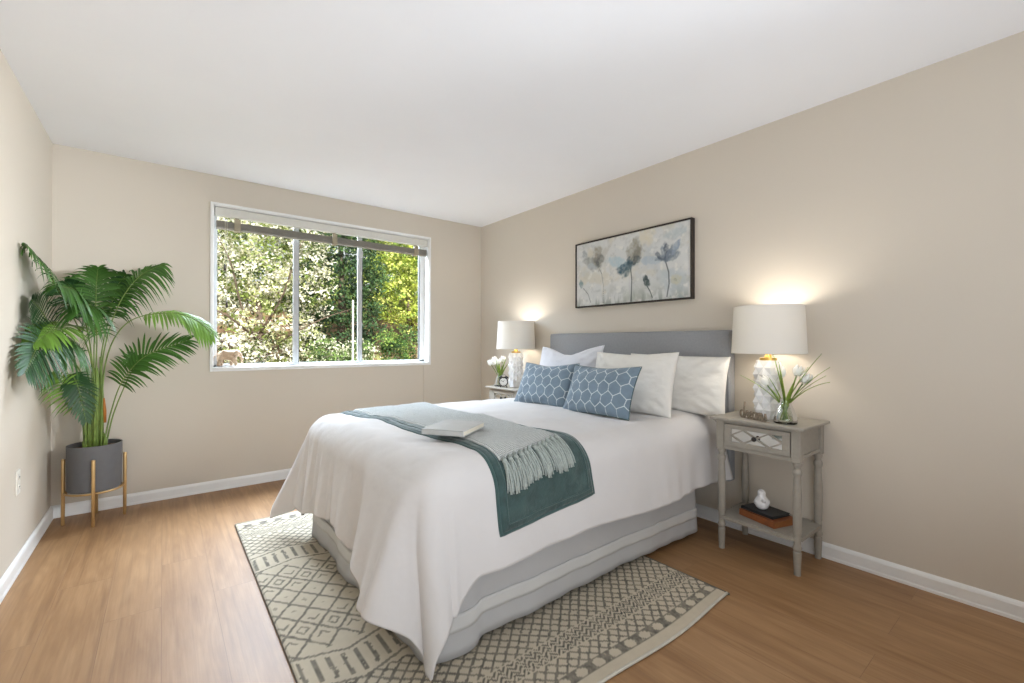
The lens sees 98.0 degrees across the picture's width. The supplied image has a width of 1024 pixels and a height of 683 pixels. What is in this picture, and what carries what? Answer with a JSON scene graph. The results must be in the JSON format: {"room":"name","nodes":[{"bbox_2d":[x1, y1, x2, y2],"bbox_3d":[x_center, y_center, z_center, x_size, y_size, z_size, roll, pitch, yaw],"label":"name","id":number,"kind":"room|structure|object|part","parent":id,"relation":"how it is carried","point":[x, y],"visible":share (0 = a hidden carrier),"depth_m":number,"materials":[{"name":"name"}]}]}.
{"room":"bedroom","nodes":[
{"label":"bedroom","id":0,"kind":"room"},
{"bbox_2d":[0,49,52,578],"bbox_3d":[-1.314,-0.076,0.590,0.200,2.440,6.100,0,0,-38],"label":"wall","id":1,"kind":"structure","parent":0,"point":[26,148],"depth_m":2.26,"materials":[{"name":"beige paint"}]},
{"bbox_2d":[15,469,19,495],"bbox_3d":[-2.465,0.703,2.221,0.010,0.120,0.072,0,0,-38],"label":"wall outlet","id":2,"kind":"object","parent":1,"relation":"attached to","point":[17,473],"visible":1,"depth_m":2.20,"materials":[{"name":"plastic"}]},
{"bbox_2d":[0,506,53,603],"bbox_3d":[-1.232,1.104,0.652,0.016,0.080,5.700,0,0,-38],"label":"baseboard","id":3,"kind":"structure","parent":1,"relation":"attached to","point":[7,580],"depth_m":2.29,"materials":[{"name":"white paint"}]},
{"bbox_2d":[51,144,480,505],"bbox_3d":[-1.723,-0.064,4.000,3.368,2.440,0.170,0,0,-38],"label":"wall","id":4,"kind":"structure","parent":0,"point":[189,424],"depth_m":3.37,"materials":[{"name":"beige paint"}]},
{"bbox_2d":[52,468,290,517],"bbox_3d":[-1.668,1.115,3.922,3.368,0.080,0.016,0,0,-38],"label":"baseboard","id":5,"kind":"structure","parent":4,"relation":"attached to","point":[75,508],"depth_m":3.26,"materials":[{"name":"white paint"}]},
{"bbox_2d":[210,201,430,371],"bbox_3d":[-1.625,-0.419,4.058,1.885,1.310,0.180,0,0,-38],"label":"window","id":6,"kind":"structure","parent":4,"relation":"in","point":[424,263],"depth_m":3.95,"materials":[{"name":"white paint"}]},
{"bbox_2d":[214,350,243,365],"bbox_3d":[-2.252,0.130,3.542,0.213,0.127,0.085,0,0,-38],"label":"elephant figurine","id":7,"kind":"object","parent":6,"relation":"on","point":[231,355],"visible":1,"depth_m":3.52,"materials":[{"name":"brown wood"}]},
{"bbox_3d":[-1.626,0.211,4.056,1.845,0.010,0.180,0,0,-38],"label":"sill","id":8,"kind":"part","parent":6,"relation":"part of","materials":[{"name":"white paint"}]},
{"bbox_2d":[215,207,427,307],"bbox_3d":[-1.598,-0.653,4.025,1.821,0.782,0.063,0,0,-38],"label":"window blind","id":9,"kind":"object","parent":6,"relation":"attached to","point":[236,226],"visible":1,"depth_m":3.89,"materials":[{"name":"white plastic"}]},
{"bbox_3d":[-1.601,-0.887,4.030,1.805,0.014,0.043,0,0,-38],"label":"rail","id":10,"kind":"part","parent":9,"relation":"part of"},
{"bbox_2d":[423,365,424,401],"bbox_3d":[-0.895,0.659,4.533,0.022,0.840,0.010,0,0,-38],"label":"cable cover","id":11,"kind":"object","parent":4,"relation":"attached to","point":[423,365],"visible":0.45,"depth_m":4.53,"materials":[{"name":"beige plastic"}]},
{"bbox_2d":[0,0,1023,226],"bbox_3d":[0.091,-1.349,1.696,3.768,0.120,6.100,0,0,-38],"label":"ceiling","id":12,"kind":"structure","parent":0,"point":[479,113],"depth_m":2.17,"materials":[{"name":"paint"}]},
{"bbox_2d":[0,479,1023,682],"bbox_3d":[0.087,1.200,1.686,3.768,0.100,6.100,0,0,-38],"label":"floor","id":13,"kind":"structure","parent":0,"point":[162,591],"depth_m":1.87,"materials":[{"name":"brown wood"}]},
{"bbox_2d":[61,452,126,526],"bbox_3d":[-2.694,0.944,2.873,0.290,0.412,0.290,0,0,-14],"label":"plant stand","id":14,"kind":"object","parent":13,"relation":"on","point":[94,495],"visible":0.71,"depth_m":2.77,"materials":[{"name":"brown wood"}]},
{"bbox_3d":[-2.806,0.943,2.779,0.019,0.412,0.019,0,0,-38],"label":"leg","id":15,"kind":"part","parent":14,"relation":"part of","materials":[{"name":"beige metal"}]},
{"bbox_3d":[-2.600,0.943,2.761,0.019,0.412,0.019,0,0,-38],"label":"leg","id":16,"kind":"part","parent":14,"relation":"part of","materials":[{"name":"beige metal"}]},
{"bbox_3d":[-2.788,0.944,2.985,0.019,0.412,0.019,0,0,-38],"label":"leg","id":17,"kind":"part","parent":14,"relation":"part of","materials":[{"name":"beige metal"}]},
{"bbox_2d":[14,242,220,493],"bbox_3d":[-2.502,0.199,2.676,0.740,1.488,1.093,0,0,15],"label":"potted palm","id":18,"kind":"object","parent":14,"relation":"on","point":[106,453],"visible":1,"depth_m":2.80,"materials":[{"name":"green plant"}]},
{"bbox_2d":[66,439,122,493],"bbox_3d":[-2.694,0.800,2.873,0.269,0.286,0.269,0,0,-38],"label":"pot","id":19,"kind":"object","parent":18,"relation":"attached to","point":[107,453],"depth_m":2.79,"materials":[{"name":"grey ceramic"}]},
{"bbox_3d":[-2.583,0.944,2.967,0.019,0.412,0.019,0,0,-38],"label":"leg","id":20,"kind":"part","parent":14,"relation":"part of","materials":[{"name":"beige metal"}]},
{"bbox_2d":[235,511,729,682],"bbox_3d":[-0.366,1.146,2.391,1.674,0.013,2.294,0,0,-38],"label":"area rug","id":21,"kind":"object","parent":13,"relation":"on","point":[602,627],"visible":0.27,"depth_m":1.80,"materials":[{"name":"white fabric"}]},
{"bbox_2d":[312,330,734,663],"bbox_3d":[0.061,0.540,2.729,2.102,1.228,1.600,0,0,-38],"label":"bed","id":22,"kind":"object","parent":21,"relation":"on","point":[496,599],"visible":0.28,"depth_m":2.13,"materials":[{"name":"grey fabric"}]},
{"bbox_2d":[270,398,732,680],"bbox_3d":[-0.080,0.779,2.688,2.231,0.726,1.779,0,0,-38],"label":"comforter","id":23,"kind":"object","parent":22,"relation":"on","point":[416,514],"visible":0.71,"depth_m":1.82,"materials":[{"name":"white fabric"}]},
{"bbox_2d":[341,410,594,536],"bbox_3d":[-0.388,0.567,2.393,0.538,0.327,1.642,0,0,-44],"label":"blanket","id":24,"kind":"object","parent":23,"relation":"on","point":[546,496],"visible":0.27,"depth_m":1.82,"materials":[{"name":"teal fabric"}]},
{"bbox_2d":[353,402,575,494],"bbox_3d":[-0.375,0.507,2.405,0.526,0.225,1.614,0,0,-38],"label":"knit throw","id":25,"kind":"object","parent":24,"relation":"on","point":[505,439],"visible":0.89,"depth_m":1.90,"materials":[{"name":"grey fabric"}]},
{"bbox_2d":[422,419,484,436],"bbox_3d":[-0.256,0.385,1.989,0.195,0.024,0.245,0,0,18],"label":"hardcover book","id":26,"kind":"object","parent":25,"relation":"on","point":[456,428],"visible":1,"depth_m":1.93,"materials":[{"name":"white paper"}]},
{"bbox_2d":[514,362,579,406],"bbox_3d":[0.227,0.297,3.091,0.183,0.302,0.517,0,0,-42],"label":"throw cushion","id":27,"kind":"object","parent":23,"relation":"on","point":[539,384],"visible":0.92,"depth_m":3.01,"materials":[{"name":"blue fabric"}]},
{"bbox_2d":[540,345,604,367],"bbox_3d":[0.414,0.239,3.371,0.196,0.427,0.653,0,0,-38],"label":"square pillow","id":28,"kind":"object","parent":23,"relation":"on","point":[549,357],"visible":0.36,"depth_m":3.29,"materials":[{"name":"white fabric"}]},
{"bbox_2d":[563,365,641,420],"bbox_3d":[0.530,0.295,2.690,0.184,0.304,0.521,0,0,-38],"label":"throw cushion","id":29,"kind":"object","parent":23,"relation":"on","point":[598,391],"visible":0.99,"depth_m":2.60,"materials":[{"name":"blue fabric"}]},
{"bbox_2d":[595,352,678,418],"bbox_3d":[0.756,0.259,2.835,0.202,0.391,0.629,0,0,-38],"label":"square pillow","id":30,"kind":"object","parent":23,"relation":"on","point":[652,395],"visible":0.56,"depth_m":2.66,"materials":[{"name":"white fabric"}]},
{"bbox_2d":[631,353,730,415],"bbox_3d":[1.040,0.266,2.869,0.177,0.366,0.704,0,0,-38],"label":"sleeping pillow","id":31,"kind":"object","parent":23,"relation":"on","point":[699,386],"visible":0.48,"depth_m":2.67,"materials":[{"name":"white fabric"}]},
{"bbox_3d":[0.859,0.394,3.356,0.073,0.928,1.600,0,0,-38],"label":"headboard","id":32,"kind":"part","parent":22,"relation":"part of","materials":[{"name":"grey fabric"}]},
{"bbox_2d":[485,384,518,398],"bbox_3d":[0.032,0.792,4.172,0.364,0.735,0.472,0,0,-38],"label":"nightstand","id":33,"kind":"object","parent":13,"relation":"on","point":[495,392],"visible":0.12,"depth_m":4.10,"materials":[{"name":"beige paint"}]},
{"bbox_3d":[-0.188,0.802,4.239,0.043,0.714,0.043,0,0,-38],"label":"leg","id":34,"kind":"part","parent":33,"relation":"part of","materials":[{"name":"beige paint"}]},
{"bbox_2d":[487,356,508,386],"bbox_3d":[-0.115,0.278,4.226,0.138,0.293,0.268,0,0,-38],"label":"tulip vase","id":35,"kind":"object","parent":33,"relation":"on","point":[494,360],"visible":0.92,"depth_m":4.22,"materials":[{"name":"clear glass"}]},
{"bbox_3d":[0.023,0.518,4.165,0.288,0.120,0.328,0,0,-38],"label":"drawer","id":36,"kind":"part","parent":33,"relation":"part of","materials":[{"name":"beige paint"}]},
{"bbox_3d":[-0.083,0.517,4.082,0.003,0.071,0.256,0,0,-38],"label":"mirror panel","id":37,"kind":"part","parent":33,"relation":"part of","materials":[{"name":"silver metal"}]},
{"bbox_2d":[499,375,507,386],"bbox_3d":[-0.077,0.366,4.099,0.088,0.120,0.045,0,0,4],"label":"alarm clock","id":38,"kind":"object","parent":33,"relation":"on","point":[503,381],"visible":1,"depth_m":4.08,"materials":[{"name":"black metal"}]},
{"bbox_2d":[496,321,534,386],"bbox_3d":[0.037,0.118,4.177,0.367,0.612,0.367,0,0,-38],"label":"table lamp","id":39,"kind":"object","parent":33,"relation":"on","point":[515,335],"visible":0.97,"depth_m":4.05,"materials":[{"name":"white fabric"}]},
{"bbox_3d":[0.037,-0.059,4.177,0.364,0.253,0.364,0,0,-38],"label":"lamp shade","id":40,"kind":"part","parent":39,"relation":"part of","materials":[{"name":"white fabric"}]},
{"bbox_2d":[709,410,829,576],"bbox_3d":[1.399,0.788,2.431,0.364,0.735,0.472,0,0,-38],"label":"nightstand","id":41,"kind":"object","parent":13,"relation":"on","point":[793,443],"visible":0.91,"depth_m":2.35,"materials":[{"name":"beige paint"}]},
{"bbox_3d":[1.178,0.799,2.498,0.043,0.714,0.043,0,0,-38],"label":"leg","id":42,"kind":"part","parent":41,"relation":"part of","materials":[{"name":"beige paint"}]},
{"bbox_3d":[1.401,0.800,2.673,0.043,0.714,0.043,0,0,-38],"label":"leg","id":43,"kind":"part","parent":41,"relation":"part of","materials":[{"name":"beige paint"}]},
{"bbox_2d":[740,401,769,422],"bbox_3d":[1.300,0.375,2.389,0.013,0.090,0.203,0,0,-13],"label":"ornament","id":44,"kind":"object","parent":41,"relation":"on","point":[758,416],"visible":1,"depth_m":2.39,"materials":[{"name":"brown wood"}]},
{"bbox_3d":[1.284,0.513,2.341,0.003,0.071,0.256,0,0,-38],"label":"mirror panel","id":45,"kind":"part","parent":41,"relation":"part of","materials":[{"name":"silver metal"}]},
{"bbox_3d":[1.390,0.514,2.424,0.288,0.120,0.328,0,0,-38],"label":"drawer","id":46,"kind":"part","parent":41,"relation":"part of","materials":[{"name":"beige paint"}]},
{"bbox_2d":[739,508,792,528],"bbox_3d":[1.390,0.951,2.423,0.165,0.034,0.215,0,0,-21],"label":"book","id":47,"kind":"object","parent":41,"relation":"on","point":[785,521],"visible":0.59,"depth_m":2.35,"materials":[{"name":"orange paper"}]},
{"bbox_2d":[741,503,789,519],"bbox_3d":[1.388,0.927,2.441,0.140,0.014,0.190,0,0,-24],"label":"book","id":48,"kind":"object","parent":47,"relation":"on","point":[772,513],"visible":0.88,"depth_m":2.41,"materials":[{"name":"black paper"}]},
{"bbox_2d":[754,489,769,509],"bbox_3d":[1.375,0.867,2.445,0.079,0.104,0.080,0,0,-28],"label":"bird figurine","id":49,"kind":"object","parent":48,"relation":"on","point":[761,501],"visible":1,"depth_m":2.43,"materials":[{"name":"white ceramic"}]},
{"bbox_2d":[731,304,807,419],"bbox_3d":[1.403,0.114,2.436,0.367,0.612,0.367,0,0,-38],"label":"table lamp","id":50,"kind":"object","parent":41,"relation":"on","point":[767,329],"visible":0.93,"depth_m":2.32,"materials":[{"name":"white fabric"}]},
{"bbox_3d":[1.403,-0.063,2.436,0.364,0.253,0.364,0,0,-38],"label":"lamp shade","id":51,"kind":"part","parent":50,"relation":"part of","materials":[{"name":"white fabric"}]},
{"bbox_2d":[721,502,821,541],"bbox_3d":[1.406,0.978,2.436,0.324,0.019,0.418,0,0,-38],"label":"shelf","id":52,"kind":"object","parent":41,"relation":"attached to","point":[809,527],"depth_m":2.34,"materials":[{"name":"beige paint"}]},
{"bbox_2d":[741,354,829,424],"bbox_3d":[1.404,0.234,2.291,0.131,0.373,0.414,0,0,-38],"label":"tulip vase","id":53,"kind":"object","parent":41,"relation":"on","point":[780,372],"visible":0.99,"depth_m":2.27,"materials":[{"name":"clear glass"}]},
{"bbox_3d":[1.334,0.293,2.347,0.043,0.225,0.240,0,0,-38],"label":"blade","id":54,"kind":"part","parent":53,"relation":"part of","materials":[{"name":"green plant"}]},
{"bbox_3d":[1.371,0.297,2.288,0.084,0.216,0.025,0,0,8],"label":"blade","id":55,"kind":"part","parent":53,"relation":"part of","materials":[{"name":"green plant"}]},
{"bbox_3d":[1.381,0.317,2.323,0.025,0.178,0.120,0,0,-29],"label":"blade","id":56,"kind":"part","parent":53,"relation":"part of","materials":[{"name":"green plant"}]},
{"bbox_3d":[1.385,0.227,2.304,0.017,0.359,0.072,0,0,-38],"label":"blade","id":57,"kind":"part","parent":53,"relation":"part of","materials":[{"name":"green plant"}]},
{"bbox_3d":[1.391,0.255,2.283,0.032,0.301,0.032,0,0,-38],"label":"blade","id":58,"kind":"part","parent":53,"relation":"part of","materials":[{"name":"green plant"}]},
{"bbox_3d":[1.402,0.295,2.243,0.025,0.221,0.102,0,0,-2],"label":"blade","id":59,"kind":"part","parent":53,"relation":"part of","materials":[{"name":"green plant"}]},
{"bbox_3d":[1.446,0.232,2.227,0.017,0.347,0.181,0,0,-38],"label":"blade","id":60,"kind":"part","parent":53,"relation":"part of","materials":[{"name":"green plant"}]},
{"bbox_3d":[1.455,0.285,2.228,0.031,0.241,0.195,0,0,-38],"label":"blade","id":61,"kind":"part","parent":53,"relation":"part of","materials":[{"name":"green plant"}]},
{"bbox_3d":[1.455,0.264,2.215,0.019,0.284,0.220,0,0,-38],"label":"blade","id":62,"kind":"part","parent":53,"relation":"part of","materials":[{"name":"green plant"}]},
{"bbox_3d":[1.449,0.299,2.207,0.019,0.213,0.228,0,0,-33],"label":"blade","id":63,"kind":"part","parent":53,"relation":"part of","materials":[{"name":"green plant"}]},
{"bbox_3d":[1.411,0.798,2.200,0.043,0.714,0.043,0,0,-38],"label":"leg","id":64,"kind":"part","parent":41,"relation":"part of","materials":[{"name":"beige paint"}]},
{"bbox_3d":[1.635,0.799,2.376,0.043,0.714,0.043,0,0,-38],"label":"leg","id":65,"kind":"part","parent":41,"relation":"part of","materials":[{"name":"beige paint"}]},
{"bbox_2d":[481,31,1023,601],"bbox_3d":[1.492,-0.063,2.792,0.200,2.440,6.100,0,0,-38],"label":"wall","id":66,"kind":"structure","parent":0,"point":[892,210],"depth_m":2.23,"materials":[{"name":"beige paint"}]},
{"bbox_2d":[575,217,694,307],"bbox_3d":[0.881,-0.555,3.380,0.040,0.540,1.060,0,0,-38],"label":"framed painting","id":67,"kind":"object","parent":66,"relation":"attached to","point":[656,263],"visible":1,"depth_m":3.30,"materials":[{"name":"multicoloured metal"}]},
{"bbox_2d":[696,503,1023,622],"bbox_3d":[1.405,1.117,2.721,0.016,0.080,5.700,0,0,-38],"label":"baseboard","id":68,"kind":"structure","parent":66,"relation":"attached to","point":[988,601],"depth_m":2.12,"materials":[{"name":"white paint"}]},
{"label":"outside","id":69,"kind":"structure","parent":0,"visible":0},
{"bbox_2d":[217,282,417,363],"bbox_3d":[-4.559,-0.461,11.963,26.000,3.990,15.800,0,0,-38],"label":"bush","id":70,"kind":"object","parent":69,"point":[394,325],"depth_m":12.22,"materials":[{"name":"green plant"}]},
{"bbox_2d":[217,216,350,363],"bbox_3d":[-4.711,-1.166,7.466,3.671,4.144,2.033,0,0,-38],"label":"flowering tree","id":71,"kind":"object","parent":70,"relation":"on","point":[259,355],"visible":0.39,"depth_m":7.61,"materials":[{"name":"green plant"}]},
{"bbox_2d":[217,218,417,315],"bbox_3d":[-6.235,-2.895,14.465,12.254,5.112,2.542,0,0,-38],"label":"leafy tree","id":72,"kind":"object","parent":70,"relation":"on","point":[269,251],"visible":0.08,"depth_m":13.35,"materials":[{"name":"green plant"}]},
{"bbox_2d":[275,230,396,352],"bbox_3d":[-3.858,-1.947,9.849,2.518,4.836,1.887,0,0,-45],"label":"evergreen tree","id":73,"kind":"object","parent":70,"relation":"on","point":[340,319],"visible":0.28,"depth_m":9.72,"materials":[{"name":"green plant"}]},
{"bbox_2d":[300,336,380,361],"bbox_3d":[-3.016,0.480,7.960,1.368,1.205,0.834,0,0,-38],"label":"flowering shrub","id":74,"kind":"object","parent":70,"relation":"on","point":[340,354],"visible":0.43,"depth_m":7.81,"materials":[{"name":"green plant"}]},
{"bbox_2d":[352,300,353,360],"bbox_3d":[-2.637,0.291,7.369,0.030,1.955,0.029,0,0,-38],"label":"marker post","id":75,"kind":"object","parent":70,"relation":"on","point":[352,300],"visible":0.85,"depth_m":7.36,"materials":[{"name":"white plastic"}]},
{"bbox_2d":[363,238,417,350],"bbox_3d":[-2.651,-2.055,11.928,3.022,4.693,1.581,0,0,-38],"label":"leafy tree","id":76,"kind":"object","parent":70,"relation":"on","point":[410,314],"visible":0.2,"depth_m":11.54,"materials":[{"name":"green plant"}]},
{"bbox_2d":[371,322,417,359],"bbox_3d":[-2.380,0.203,9.355,1.193,1.234,0.893,0,0,-38],"label":"shrub","id":77,"kind":"object","parent":70,"relation":"on","point":[396,345],"visible":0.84,"depth_m":9.23,"materials":[{"name":"green plant"}]}
]}

